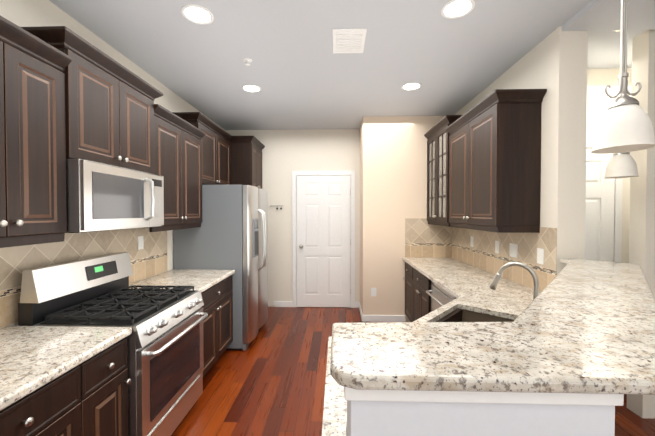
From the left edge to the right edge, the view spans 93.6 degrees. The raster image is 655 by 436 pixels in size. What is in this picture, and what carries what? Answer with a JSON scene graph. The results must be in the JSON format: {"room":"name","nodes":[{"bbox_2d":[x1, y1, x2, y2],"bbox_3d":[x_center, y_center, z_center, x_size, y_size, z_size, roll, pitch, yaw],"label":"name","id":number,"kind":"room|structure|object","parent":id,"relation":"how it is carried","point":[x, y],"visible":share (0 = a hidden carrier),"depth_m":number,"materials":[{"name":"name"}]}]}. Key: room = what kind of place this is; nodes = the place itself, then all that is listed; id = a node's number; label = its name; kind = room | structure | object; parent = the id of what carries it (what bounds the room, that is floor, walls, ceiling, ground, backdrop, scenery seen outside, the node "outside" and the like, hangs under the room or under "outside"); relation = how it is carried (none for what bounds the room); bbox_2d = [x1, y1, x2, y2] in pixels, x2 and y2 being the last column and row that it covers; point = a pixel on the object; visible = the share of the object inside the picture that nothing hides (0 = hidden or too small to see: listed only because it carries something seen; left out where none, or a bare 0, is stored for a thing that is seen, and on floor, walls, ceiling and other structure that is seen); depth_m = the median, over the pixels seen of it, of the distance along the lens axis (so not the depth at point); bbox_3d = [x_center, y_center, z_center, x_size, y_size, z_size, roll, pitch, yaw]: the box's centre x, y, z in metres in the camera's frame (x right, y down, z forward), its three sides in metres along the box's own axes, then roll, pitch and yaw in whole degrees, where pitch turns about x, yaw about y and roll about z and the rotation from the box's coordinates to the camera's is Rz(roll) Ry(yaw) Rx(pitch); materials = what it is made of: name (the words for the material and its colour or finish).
{"room":"kitchen","nodes":[
{"label":"kitchen","id":0,"kind":"room"},
{"bbox_2d":[0,0,654,418],"bbox_3d":[0.921,0.071,1.101,5.500,2.750,7.480,0,1,2],"label":"wall","id":1,"kind":"structure","parent":0,"point":[384,158],"depth_m":2.78,"materials":[{"name":"paint"}]},
{"bbox_2d":[0,16,67,239],"bbox_3d":[-1.537,-0.373,1.316,0.329,0.910,0.588,0,1,2],"label":"upper cabinet","id":2,"kind":"object","parent":1,"relation":"attached to","point":[66,93],"depth_m":1.42,"materials":[{"name":"wood"}]},
{"bbox_2d":[0,227,167,327],"bbox_3d":[-1.688,0.321,1.698,0.006,0.490,2.900,0,1,2],"label":"backsplash","id":3,"kind":"structure","parent":1,"relation":"attached to","point":[149,259],"depth_m":2.06,"materials":[{"name":"tile"}]},
{"bbox_2d":[24,28,155,173],"bbox_3d":[-1.510,-0.645,1.987,0.341,0.647,0.756,0,1,2],"label":"upper cabinet","id":4,"kind":"object","parent":1,"relation":"attached to","point":[112,111],"depth_m":1.85,"materials":[{"name":"wood"}]},
{"bbox_2d":[64,159,163,232],"bbox_3d":[-1.442,-0.122,1.993,0.464,0.390,0.754,0,1,2],"label":"over-the-range microwave","id":5,"kind":"object","parent":4,"relation":"attached to","point":[100,196],"visible":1,"depth_m":1.80,"materials":[{"name":"silver metal"}]},
{"bbox_2d":[138,236,143,249],"bbox_3d":[-1.649,0.219,2.716,0.008,0.116,0.072,0,1,2],"label":"switch plate","id":6,"kind":"object","parent":1,"relation":"attached to","point":[140,242],"visible":1,"depth_m":2.71,"materials":[{"name":"white plastic"}]},
{"bbox_2d":[149,104,203,227],"bbox_3d":[-1.490,-0.412,2.800,0.329,0.939,0.856,0,1,2],"label":"upper cabinet","id":7,"kind":"object","parent":1,"relation":"attached to","point":[179,144],"depth_m":2.76,"materials":[{"name":"wood"}]},
{"bbox_2d":[176,112,231,184],"bbox_3d":[-1.481,-0.738,3.710,0.289,0.717,0.966,0,1,2],"label":"upper cabinet","id":8,"kind":"object","parent":1,"relation":"attached to","point":[217,142],"depth_m":3.64,"materials":[{"name":"wood"}]},
{"bbox_2d":[232,136,263,188],"bbox_3d":[-1.309,-0.751,4.484,0.584,0.717,0.584,0,1,2],"label":"upper cabinet","id":9,"kind":"object","parent":1,"relation":"attached to","point":[246,150],"depth_m":4.19,"materials":[{"name":"wood"}]},
{"bbox_2d":[274,301,291,306],"bbox_3d":[-0.689,1.340,4.788,0.290,0.090,0.014,0,1,2],"label":"baseboard","id":10,"kind":"structure","parent":1,"relation":"attached to","point":[276,303],"depth_m":4.78,"materials":[{"name":"white wood"}]},
{"bbox_2d":[292,171,354,307],"bbox_3d":[-0.062,0.331,4.745,0.965,2.110,0.027,0,1,2],"label":"door frame","id":11,"kind":"structure","parent":1,"relation":"attached to","point":[294,241],"depth_m":4.74,"materials":[{"name":"white wood"}]},
{"bbox_2d":[297,175,350,306],"bbox_3d":[-0.058,0.362,4.714,0.835,2.032,0.090,0,1,2],"label":"door","id":12,"kind":"structure","parent":1,"relation":"in","point":[323,241],"depth_m":4.74,"materials":[{"name":"white wood"}]},
{"bbox_2d":[356,302,363,321],"bbox_3d":[0.468,1.346,4.447,0.043,0.090,0.624,0,1,2],"label":"baseboard","id":13,"kind":"structure","parent":1,"relation":"attached to","point":[357,303],"depth_m":4.38,"materials":[{"name":"white wood"}]},
{"bbox_2d":[371,288,375,295],"bbox_3d":[0.621,0.996,4.134,0.072,0.116,0.007,0,1,2],"label":"electrical outlet plate","id":14,"kind":"object","parent":1,"relation":"attached to","point":[373,291],"visible":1,"depth_m":4.13,"materials":[{"name":"white plastic"}]},
{"bbox_2d":[364,315,405,321],"bbox_3d":[0.771,1.351,4.133,0.550,0.090,0.017,0,1,2],"label":"baseboard","id":15,"kind":"structure","parent":1,"relation":"attached to","point":[383,318],"depth_m":4.13,"materials":[{"name":"white wood"}]},
{"bbox_2d":[405,218,451,257],"bbox_3d":[1.345,0.266,4.100,0.618,0.520,0.006,0,1,2],"label":"backsplash","id":16,"kind":"structure","parent":1,"relation":"attached to","point":[423,238],"depth_m":4.10,"materials":[{"name":"tile"}]},
{"bbox_2d":[424,115,463,224],"bbox_3d":[1.477,-0.527,3.697,0.339,1.139,0.770,0,1,2],"label":"upper cabinet","id":17,"kind":"object","parent":1,"relation":"attached to","point":[437,137],"depth_m":3.64,"materials":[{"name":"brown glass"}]},
{"bbox_2d":[470,236,473,246],"bbox_3d":[1.631,0.267,3.474,0.007,0.116,0.072,0,1,2],"label":"electrical outlet plate","id":18,"kind":"object","parent":1,"relation":"attached to","point":[471,241],"visible":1,"depth_m":3.48,"materials":[{"name":"white plastic"}]},
{"bbox_2d":[448,89,543,228],"bbox_3d":[1.454,-0.448,2.812,0.329,1.010,0.996,0,1,2],"label":"upper cabinet","id":19,"kind":"object","parent":1,"relation":"attached to","point":[484,164],"depth_m":2.32,"materials":[{"name":"brown wood"}]},
{"bbox_2d":[495,241,499,252],"bbox_3d":[1.614,0.276,2.924,0.007,0.116,0.072,0,1,2],"label":"electrical outlet plate","id":20,"kind":"object","parent":1,"relation":"attached to","point":[497,246],"visible":1,"depth_m":2.92,"materials":[{"name":"white plastic"}]},
{"bbox_2d":[452,227,556,291],"bbox_3d":[1.627,0.298,3.119,0.006,0.488,1.949,0,1,2],"label":"backsplash","id":21,"kind":"structure","parent":1,"relation":"attached to","point":[481,254],"depth_m":2.69,"materials":[{"name":"tile"}]},
{"bbox_2d":[509,243,517,257],"bbox_3d":[1.605,0.280,2.654,0.008,0.116,0.118,0,1,2],"label":"switch plate","id":22,"kind":"object","parent":1,"relation":"attached to","point":[513,250],"visible":1,"depth_m":2.65,"materials":[{"name":"white plastic"}]},
{"bbox_2d":[537,248,543,264],"bbox_3d":[1.594,0.286,2.304,0.007,0.116,0.072,0,1,2],"label":"electrical outlet plate","id":23,"kind":"object","parent":1,"relation":"attached to","point":[540,255],"visible":1,"depth_m":2.30,"materials":[{"name":"white plastic"}]},
{"bbox_2d":[585,148,614,261],"bbox_3d":[2.208,0.395,2.732,0.690,2.032,0.090,0,1,2],"label":"door","id":24,"kind":"structure","parent":1,"relation":"in","point":[599,225],"depth_m":2.74,"materials":[{"name":"white wood"}]},
{"bbox_2d":[586,140,622,261],"bbox_3d":[2.214,0.363,2.763,0.820,2.110,0.027,0,1,2],"label":"door frame","id":25,"kind":"structure","parent":1,"relation":"attached to","point":[617,218],"depth_m":2.74,"materials":[{"name":"white wood"}]},
{"bbox_2d":[49,0,654,129],"bbox_3d":[0.921,-1.337,1.078,5.500,0.135,7.480,0,1,2],"label":"ceiling","id":26,"kind":"structure","parent":0,"point":[299,73],"depth_m":2.40,"materials":[{"name":"paint"}]},
{"bbox_2d":[181,4,213,24],"bbox_3d":[-0.841,-1.315,1.994,0.196,0.007,0.196,0,1,2],"label":"recessed light","id":27,"kind":"object","parent":26,"relation":"in","point":[196,14],"visible":1,"depth_m":1.99,"materials":[{"name":"white"}]},
{"bbox_2d":[244,58,251,65],"bbox_3d":[-0.672,-1.310,2.590,0.068,0.038,0.070,0,1,2],"label":"sprinkler","id":28,"kind":"object","parent":26,"relation":"attached to","point":[247,60],"visible":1,"depth_m":2.58,"materials":[{"name":"white metal"}]},
{"bbox_2d":[242,84,260,91],"bbox_3d":[-0.783,-1.335,3.173,0.196,0.007,0.196,0,1,2],"label":"recessed light","id":29,"kind":"object","parent":26,"relation":"in","point":[251,88],"visible":1,"depth_m":3.17,"materials":[{"name":"white"}]},
{"bbox_2d":[332,28,366,53],"bbox_3d":[0.160,-1.318,2.303,0.240,0.012,0.320,0,1,2],"label":"ceiling vent","id":30,"kind":"object","parent":26,"relation":"in","point":[351,40],"visible":1,"depth_m":2.27,"materials":[{"name":"white metal"}]},
{"bbox_2d":[401,82,420,89],"bbox_3d":[0.851,-1.334,3.122,0.196,0.007,0.196,0,1,2],"label":"recessed light","id":31,"kind":"object","parent":26,"relation":"in","point":[412,86],"visible":1,"depth_m":3.12,"materials":[{"name":"white"}]},
{"bbox_2d":[441,0,474,18],"bbox_3d":[0.818,-1.314,1.932,0.196,0.007,0.196,0,1,2],"label":"recessed light","id":32,"kind":"object","parent":26,"relation":"in","point":[453,9],"visible":1,"depth_m":1.93,"materials":[{"name":"white"}]},
{"bbox_2d":[604,30,638,178],"bbox_3d":[2.024,-0.801,2.113,0.176,1.040,0.176,0,1,2],"label":"pendant light","id":33,"kind":"object","parent":26,"relation":"hanging from","point":[622,165],"visible":0.38,"depth_m":2.08,"materials":[{"name":"white glass"}]},
{"bbox_2d":[591,0,654,153],"bbox_3d":[1.093,-0.779,1.132,0.176,1.050,0.176,0,1,2],"label":"pendant light","id":34,"kind":"object","parent":26,"relation":"hanging from","point":[625,124],"visible":1,"depth_m":1.11,"materials":[{"name":"white glass"}]},
{"bbox_2d":[171,307,654,435],"bbox_3d":[0.921,1.496,1.125,5.500,0.100,7.480,0,1,2],"label":"floor","id":35,"kind":"structure","parent":0,"point":[270,380],"depth_m":2.59,"materials":[{"name":"brown wood"}]},
{"bbox_2d":[0,360,87,435],"bbox_3d":[-1.392,1.036,0.843,0.644,0.828,0.986,0,1,2],"label":"base cabinet","id":36,"kind":"object","parent":35,"relation":"on","point":[59,407],"depth_m":1.20,"materials":[{"name":"brown wood"}]},
{"bbox_2d":[0,326,131,410],"bbox_3d":[-1.373,0.598,0.972,0.668,0.040,1.299,0,1,2],"label":"countertop","id":37,"kind":"structure","parent":36,"relation":"on","point":[33,358],"depth_m":1.33,"materials":[{"name":"stone"}]},
{"bbox_2d":[88,337,130,435],"bbox_3d":[-1.371,1.026,1.482,0.644,0.828,0.294,0,1,2],"label":"base cabinet","id":38,"kind":"object","parent":35,"relation":"on","point":[88,397],"depth_m":1.48,"materials":[{"name":"brown wood"}]},
{"bbox_2d":[15,252,207,435],"bbox_3d":[-1.277,0.851,2.004,0.750,1.160,0.754,0,1,2],"label":"range","id":39,"kind":"object","parent":35,"relation":"on","point":[165,348],"visible":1,"depth_m":1.84,"materials":[{"name":"silver metal"}]},
{"bbox_2d":[200,275,232,376],"bbox_3d":[-1.314,1.004,2.816,0.674,0.828,0.854,0,1,2],"label":"base cabinet","id":40,"kind":"object","parent":35,"relation":"on","point":[217,306],"visible":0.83,"depth_m":2.81,"materials":[{"name":"brown wood"}]},
{"bbox_2d":[129,269,234,292],"bbox_3d":[-1.315,0.568,2.809,0.668,0.040,0.854,0,1,2],"label":"countertop","id":41,"kind":"structure","parent":40,"relation":"on","point":[201,281],"depth_m":2.79,"materials":[{"name":"stone"}]},
{"bbox_2d":[173,185,267,350],"bbox_3d":[-1.169,0.523,3.689,0.898,1.760,0.895,0,1,2],"label":"refrigerator","id":42,"kind":"object","parent":35,"relation":"on","point":[231,233],"visible":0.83,"depth_m":3.24,"materials":[{"name":"silver metal"}]},
{"bbox_2d":[403,262,430,321],"bbox_3d":[1.312,0.986,3.575,0.649,0.838,1.075,0,1,2],"label":"base cabinet","id":43,"kind":"object","parent":35,"relation":"on","point":[417,296],"visible":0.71,"depth_m":3.54,"materials":[{"name":"brown wood"}]},
{"bbox_2d":[322,257,540,435],"bbox_3d":[0.819,0.989,2.457,1.564,0.870,3.332,0,1,2],"label":"countertop","id":44,"kind":"structure","parent":43,"relation":"on","point":[467,287],"depth_m":2.04,"materials":[{"name":"stone"}]},
{"bbox_2d":[489,262,538,299],"bbox_3d":[1.012,0.399,1.632,0.230,0.334,0.178,0,1,2],"label":"faucet","id":45,"kind":"object","parent":44,"relation":"on","point":[495,281],"visible":0.62,"depth_m":1.61,"materials":[{"name":"silver metal"}]},
{"bbox_2d":[426,280,455,311],"bbox_3d":[1.277,1.000,2.731,0.665,0.838,0.606,0,1,2],"label":"dishwasher","id":46,"kind":"object","parent":35,"relation":"on","point":[439,296],"visible":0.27,"depth_m":2.80,"materials":[{"name":"silver metal"}]},
{"bbox_2d":[344,386,623,435],"bbox_3d":[0.940,0.883,1.360,1.764,1.118,1.536,0,1,2],"label":"wall","id":47,"kind":"structure","parent":35,"relation":"on","point":[410,413],"depth_m":0.61,"materials":[{"name":"paint"}]},
{"bbox_2d":[330,259,654,394],"bbox_3d":[0.967,0.307,1.354,1.876,0.030,1.581,0,1,2],"label":"bar","id":48,"kind":"object","parent":47,"relation":"on","point":[582,326],"visible":0.98,"depth_m":0.72,"materials":[{"name":"stone"}]}
]}

